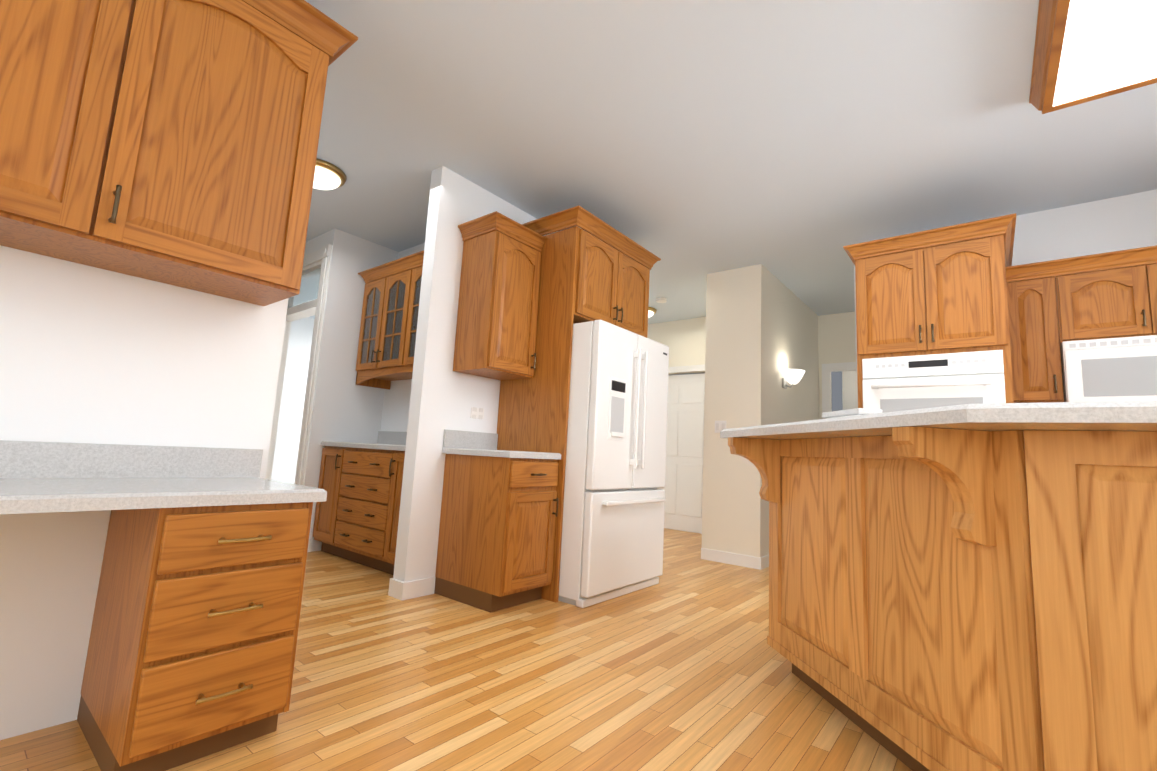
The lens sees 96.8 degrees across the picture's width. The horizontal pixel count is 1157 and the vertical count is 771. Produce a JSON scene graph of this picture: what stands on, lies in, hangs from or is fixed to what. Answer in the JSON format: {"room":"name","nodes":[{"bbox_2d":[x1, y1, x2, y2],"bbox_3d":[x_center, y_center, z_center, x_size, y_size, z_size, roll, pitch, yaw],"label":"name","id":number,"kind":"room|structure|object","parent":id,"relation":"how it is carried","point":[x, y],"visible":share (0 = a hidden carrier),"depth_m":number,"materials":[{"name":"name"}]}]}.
{"room":"kitchen","nodes":[
{"label":"kitchen","id":0,"kind":"room"},
{"bbox_2d":[0,245,288,739],"bbox_3d":[-2.546,-0.523,0.637,0.120,2.780,4.060,-3,-10,38],"label":"wall","id":1,"kind":"structure","parent":0,"point":[91,354],"depth_m":1.67,"materials":[{"name":"white paint"}]},
{"bbox_2d":[0,0,357,305],"bbox_3d":[-1.640,-0.978,1.387,0.397,1.070,1.860,-3,-10,38],"label":"upper cabinet","id":2,"kind":"object","parent":1,"relation":"attached to","point":[173,142],"visible":1,"depth_m":1.61,"materials":[{"name":"brown wood"}]},
{"bbox_2d":[271,317,314,483],"bbox_3d":[-4.647,0.247,7.270,0.100,2.780,12.100,-3,-10,38],"label":"wall","id":3,"kind":"structure","parent":0,"point":[292,406],"depth_m":7.66,"materials":[{"name":"white paint"}]},
{"bbox_2d":[303,228,350,550],"bbox_3d":[-3.620,0.072,5.542,3.670,2.780,0.120,-3,-10,38],"label":"wall","id":4,"kind":"structure","parent":0,"point":[340,241],"depth_m":4.45,"materials":[{"name":"white paint"}]},
{"bbox_2d":[265,244,331,484],"bbox_3d":[-2.648,0.092,4.729,1.120,2.625,0.162,-3,-10,38],"label":"door frame","id":5,"kind":"structure","parent":4,"relation":"attached to","point":[318,259],"depth_m":4.50,"materials":[{"name":"white wood"}]},
{"bbox_2d":[287,268,320,307],"bbox_3d":[-2.588,-0.903,4.872,0.820,0.340,0.006,-3,-10,38],"label":"window","id":6,"kind":"structure","parent":4,"relation":"in","point":[309,285],"depth_m":4.85,"materials":[{"name":"white glass"}]},
{"bbox_2d":[315,234,398,550],"bbox_3d":[-2.040,0.040,4.685,0.130,2.780,0.510,-3,-10,38],"label":"wall","id":7,"kind":"structure","parent":0,"point":[346,408],"depth_m":4.63,"materials":[{"name":"white paint"}]},
{"bbox_2d":[379,243,424,431],"bbox_3d":[-1.239,0.049,4.446,1.660,2.780,0.120,-3,-10,38],"label":"wall","id":8,"kind":"structure","parent":0,"point":[396,400],"depth_m":4.70,"materials":[{"name":"white paint"}]},
{"bbox_2d":[355,256,406,389],"bbox_3d":[-1.597,-0.508,4.499,0.800,1.020,0.387,-3,-10,38],"label":"upper cabinet","id":9,"kind":"object","parent":8,"relation":"attached to","point":[387,334],"depth_m":4.39,"materials":[{"name":"brown wood"}]},
{"bbox_2d":[395,250,423,380],"bbox_3d":[-1.004,-0.539,4.027,0.716,1.020,0.387,-3,-10,38],"label":"upper cabinet","id":10,"kind":"object","parent":8,"relation":"attached to","point":[411,292],"depth_m":4.12,"materials":[{"name":"brown wood"}]},
{"bbox_2d":[0,528,911,770],"bbox_3d":[-0.466,1.433,3.765,10.700,0.060,12.000,-3,-10,38],"label":"floor","id":11,"kind":"structure","parent":0,"point":[682,665],"depth_m":2.00,"materials":[{"name":"brown wood"}]},
{"bbox_2d":[77,502,312,770],"bbox_3d":[-1.224,0.720,1.650,0.577,0.720,0.400,-3,-10,38],"label":"base cabinet","id":12,"kind":"object","parent":11,"relation":"on","point":[191,653],"visible":1,"depth_m":1.43,"materials":[{"name":"brown wood"}]},
{"bbox_2d":[0,440,326,513],"bbox_3d":[-1.965,0.123,0.751,0.587,0.150,2.930,-3,-10,38],"label":"countertop","id":13,"kind":"structure","parent":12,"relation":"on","point":[42,477],"depth_m":1.59,"materials":[{"name":"stone"}]},
{"bbox_2d":[312,446,343,553],"bbox_3d":[-1.886,0.970,4.384,0.367,0.874,0.527,-3,-10,38],"label":"base cabinet","id":14,"kind":"object","parent":11,"relation":"on","point":[329,478],"depth_m":4.19,"materials":[{"name":"brown wood"}]},
{"bbox_2d":[321,431,406,450],"bbox_3d":[-1.419,0.435,4.096,1.532,0.154,0.535,-3,-10,38],"label":"countertop","id":15,"kind":"structure","parent":14,"relation":"on","point":[389,440],"depth_m":4.28,"materials":[{"name":"stone"}]},
{"bbox_2d":[332,447,391,570],"bbox_3d":[-1.465,0.948,4.049,0.710,0.874,0.527,-3,-10,38],"label":"base cabinet","id":16,"kind":"object","parent":11,"relation":"on","point":[356,519],"depth_m":3.85,"materials":[{"name":"brown wood"}]},
{"bbox_2d":[380,450,404,574],"bbox_3d":[-1.016,0.924,3.692,0.439,0.874,0.527,-3,-10,38],"label":"base cabinet","id":17,"kind":"object","parent":11,"relation":"on","point":[395,479],"depth_m":3.60,"materials":[{"name":"brown wood"}]},
{"bbox_2d":[434,454,557,612],"bbox_3d":[-0.500,0.893,3.258,0.656,0.874,0.430,-3,-10,38],"label":"base cabinet","id":18,"kind":"object","parent":11,"relation":"on","point":[496,538],"visible":0.98,"depth_m":3.08,"materials":[{"name":"brown wood"}]},
{"bbox_2d":[442,429,560,458],"bbox_3d":[-0.494,0.381,3.323,0.627,0.154,0.456,-3,-10,38],"label":"countertop","id":19,"kind":"structure","parent":18,"relation":"on","point":[469,443],"depth_m":3.35,"materials":[{"name":"stone"}]},
{"bbox_2d":[497,205,660,602],"bbox_3d":[0.000,0.155,3.892,0.712,2.553,1.096,-3,-10,38],"label":"surround","id":20,"kind":"object","parent":11,"relation":"on","point":[587,276],"visible":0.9,"depth_m":3.55,"materials":[{"name":"brown wood"}]},
{"bbox_2d":[558,320,668,607],"bbox_3d":[0.088,0.531,3.755,0.855,1.780,0.916,-3,-10,38],"label":"refrigerator","id":21,"kind":"object","parent":11,"relation":"on","point":[612,542],"visible":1,"depth_m":3.35,"materials":[{"name":"white metal"}]},
{"bbox_2d":[701,548,757,568],"bbox_3d":[1.359,1.566,4.660,0.530,0.100,0.014,-3,-10,38],"label":"baseboard","id":22,"kind":"structure","parent":11,"relation":"on","point":[706,554],"depth_m":4.64,"materials":[{"name":"white wood"}]},
{"bbox_2d":[702,264,818,556],"bbox_3d":[2.077,0.377,5.627,0.550,2.780,2.050,-3,-10,38],"label":"wall block","id":23,"kind":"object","parent":11,"relation":"on","point":[761,327],"visible":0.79,"depth_m":4.90,"materials":[{"name":"white paint"}]},
{"bbox_2d":[715,421,725,432],"bbox_3d":[1.347,0.391,4.877,0.115,0.115,0.008,-3,-10,38],"label":"outlet","id":24,"kind":"object","parent":23,"relation":"attached to","point":[719,425],"depth_m":4.88,"materials":[{"name":"white plastic"}]},
{"bbox_2d":[758,554,768,569],"bbox_3d":[2.217,1.690,5.261,0.014,0.100,2.039,-3,-10,38],"label":"baseboard","id":25,"kind":"structure","parent":23,"relation":"attached to","point":[763,562],"depth_m":4.52,"materials":[{"name":"white wood"}]},
{"bbox_2d":[782,369,804,388],"bbox_3d":[2.156,-0.060,5.153,0.216,0.170,0.270,-3,-10,38],"label":"wall sconce","id":26,"kind":"object","parent":23,"relation":"attached to","point":[793,376],"visible":1,"depth_m":5.09,"materials":[{"name":"white glass"}]},
{"bbox_2d":[843,213,1015,412],"bbox_3d":[2.386,0.284,3.429,0.905,2.420,0.978,-3,-10,38],"label":"tall cabinet","id":27,"kind":"object","parent":11,"relation":"on","point":[932,323],"visible":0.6,"depth_m":3.17,"materials":[{"name":"brown wood"}]},
{"bbox_2d":[720,413,1156,770],"bbox_3d":[1.263,0.711,1.788,1.617,1.028,1.706,-3,-10,38],"label":"kitchen island","id":28,"kind":"object","parent":11,"relation":"on","point":[967,587],"depth_m":1.30,"materials":[{"name":"brown wood"}]},
{"bbox_2d":[822,401,1156,416],"bbox_3d":[1.140,0.150,1.700,1.712,0.042,1.270,-3,-10,38],"label":"island countertop","id":29,"kind":"structure","parent":28,"relation":"on","point":[1116,408],"depth_m":1.07,"materials":[{"name":"white stone"}]},
{"bbox_2d":[393,166,557,581],"bbox_3d":[-0.493,0.023,3.955,0.120,2.780,1.720,-3,-10,38],"label":"wall","id":30,"kind":"structure","parent":0,"point":[443,395],"depth_m":3.36,"materials":[{"name":"white paint"}]},
{"bbox_2d":[470,407,483,418],"bbox_3d":[-0.703,0.194,3.576,0.007,0.078,0.115,-3,-10,38],"label":"outlet","id":31,"kind":"object","parent":30,"relation":"attached to","point":[478,413],"depth_m":3.57,"materials":[{"name":"white plastic"}]},
{"bbox_2d":[453,211,547,379],"bbox_3d":[-0.548,-0.574,3.513,0.387,1.000,0.488,-3,-10,38],"label":"upper cabinet","id":32,"kind":"object","parent":30,"relation":"attached to","point":[496,328],"visible":1,"depth_m":3.40,"materials":[{"name":"brown wood"}]},
{"bbox_2d":[647,317,705,374],"bbox_3d":[-0.164,0.579,8.022,5.950,2.780,0.120,-3,-10,38],"label":"wall","id":33,"kind":"structure","parent":0,"point":[684,340],"depth_m":6.88,"materials":[{"name":"white paint"}]},
{"bbox_2d":[658,373,704,533],"bbox_3d":[1.357,0.863,6.772,0.840,2.035,0.046,-3,-10,38],"label":"hall door","id":34,"kind":"structure","parent":33,"relation":"in","point":[683,488],"depth_m":6.72,"materials":[{"name":"white wood"}]},
{"bbox_2d":[668,364,704,372],"bbox_3d":[1.343,0.812,6.757,1.060,2.140,0.140,-3,-10,38],"label":"door frame","id":35,"kind":"structure","parent":33,"relation":"attached to","point":[691,368],"depth_m":6.78,"materials":[{"name":"white wood"}]},
{"bbox_2d":[305,0,1156,323],"bbox_3d":[-0.320,-1.388,4.139,10.700,0.080,12.000,-3,-10,38],"label":"ceiling","id":36,"kind":"structure","parent":0,"point":[793,146],"depth_m":2.88,"materials":[{"name":"white paint"}]},
{"bbox_2d":[313,158,346,189],"bbox_3d":[-1.825,-1.448,3.585,0.370,0.100,0.370,-3,-10,38],"label":"dome light","id":37,"kind":"object","parent":36,"relation":"attached to","point":[328,176],"visible":0.56,"depth_m":3.54,"materials":[{"name":"white glass"}]},
{"bbox_2d":[648,307,656,317],"bbox_3d":[0.813,-0.915,6.577,0.370,0.100,0.370,-3,-10,38],"label":"light","id":38,"kind":"object","parent":36,"relation":"attached to","point":[651,311],"visible":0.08,"depth_m":6.48,"materials":[{"name":"white glass"}]},
{"bbox_2d":[656,297,666,302],"bbox_3d":[0.980,-1.006,6.070,0.130,0.034,0.130,-3,-10,38],"label":"smoke detector","id":39,"kind":"object","parent":36,"relation":"attached to","point":[661,300],"visible":1,"depth_m":6.03,"materials":[{"name":"white plastic"}]},
{"bbox_2d":[1029,0,1156,113],"bbox_3d":[2.047,-1.461,1.917,0.490,0.115,1.260,-3,-10,38],"label":"fluorescent fixture","id":40,"kind":"object","parent":36,"relation":"attached to","point":[1087,50],"visible":0.97,"depth_m":2.12,"materials":[{"name":"white plastic"}]},
{"bbox_2d":[818,312,856,418],"bbox_3d":[4.328,0.437,5.198,3.500,2.780,0.100,-3,-10,38],"label":"wall","id":41,"kind":"structure","parent":0,"point":[836,339],"depth_m":6.22,"materials":[{"name":"white paint"}]},
{"bbox_2d":[822,362,855,418],"bbox_3d":[3.382,0.783,5.818,1.140,2.160,0.025,-3,-10,38],"label":"door frame","id":42,"kind":"structure","parent":41,"relation":"attached to","point":[827,369],"depth_m":6.22,"materials":[{"name":"white wood"}]},
{"bbox_2d":[854,189,1156,407],"bbox_3d":[3.585,0.143,3.270,3.200,2.780,0.220,-3,-10,38],"label":"wall","id":43,"kind":"structure","parent":0,"point":[1124,222],"depth_m":3.46,"materials":[{"name":"white paint"}]},
{"bbox_2d":[1006,260,1063,402],"bbox_3d":[3.022,-0.317,3.431,0.254,0.896,0.348,-3,-10,38],"label":"upper cabinet","id":44,"kind":"object","parent":43,"relation":"attached to","point":[1053,305],"depth_m":3.29,"materials":[{"name":"brown wood"}]},
{"bbox_2d":[1058,245,1156,341],"bbox_3d":[3.438,-0.524,3.133,0.780,0.521,0.348,-3,-10,38],"label":"upper cabinet","id":45,"kind":"object","parent":43,"relation":"attached to","point":[1112,294],"depth_m":3.10,"materials":[{"name":"brown wood"}]},
{"bbox_2d":[1060,335,1156,401],"bbox_3d":[3.383,-0.053,3.034,0.770,0.435,0.441,-3,-10,38],"label":"microwave","id":46,"kind":"object","parent":45,"relation":"attached to","point":[1111,369],"visible":0.73,"depth_m":3.02,"materials":[{"name":"white"}]}
]}

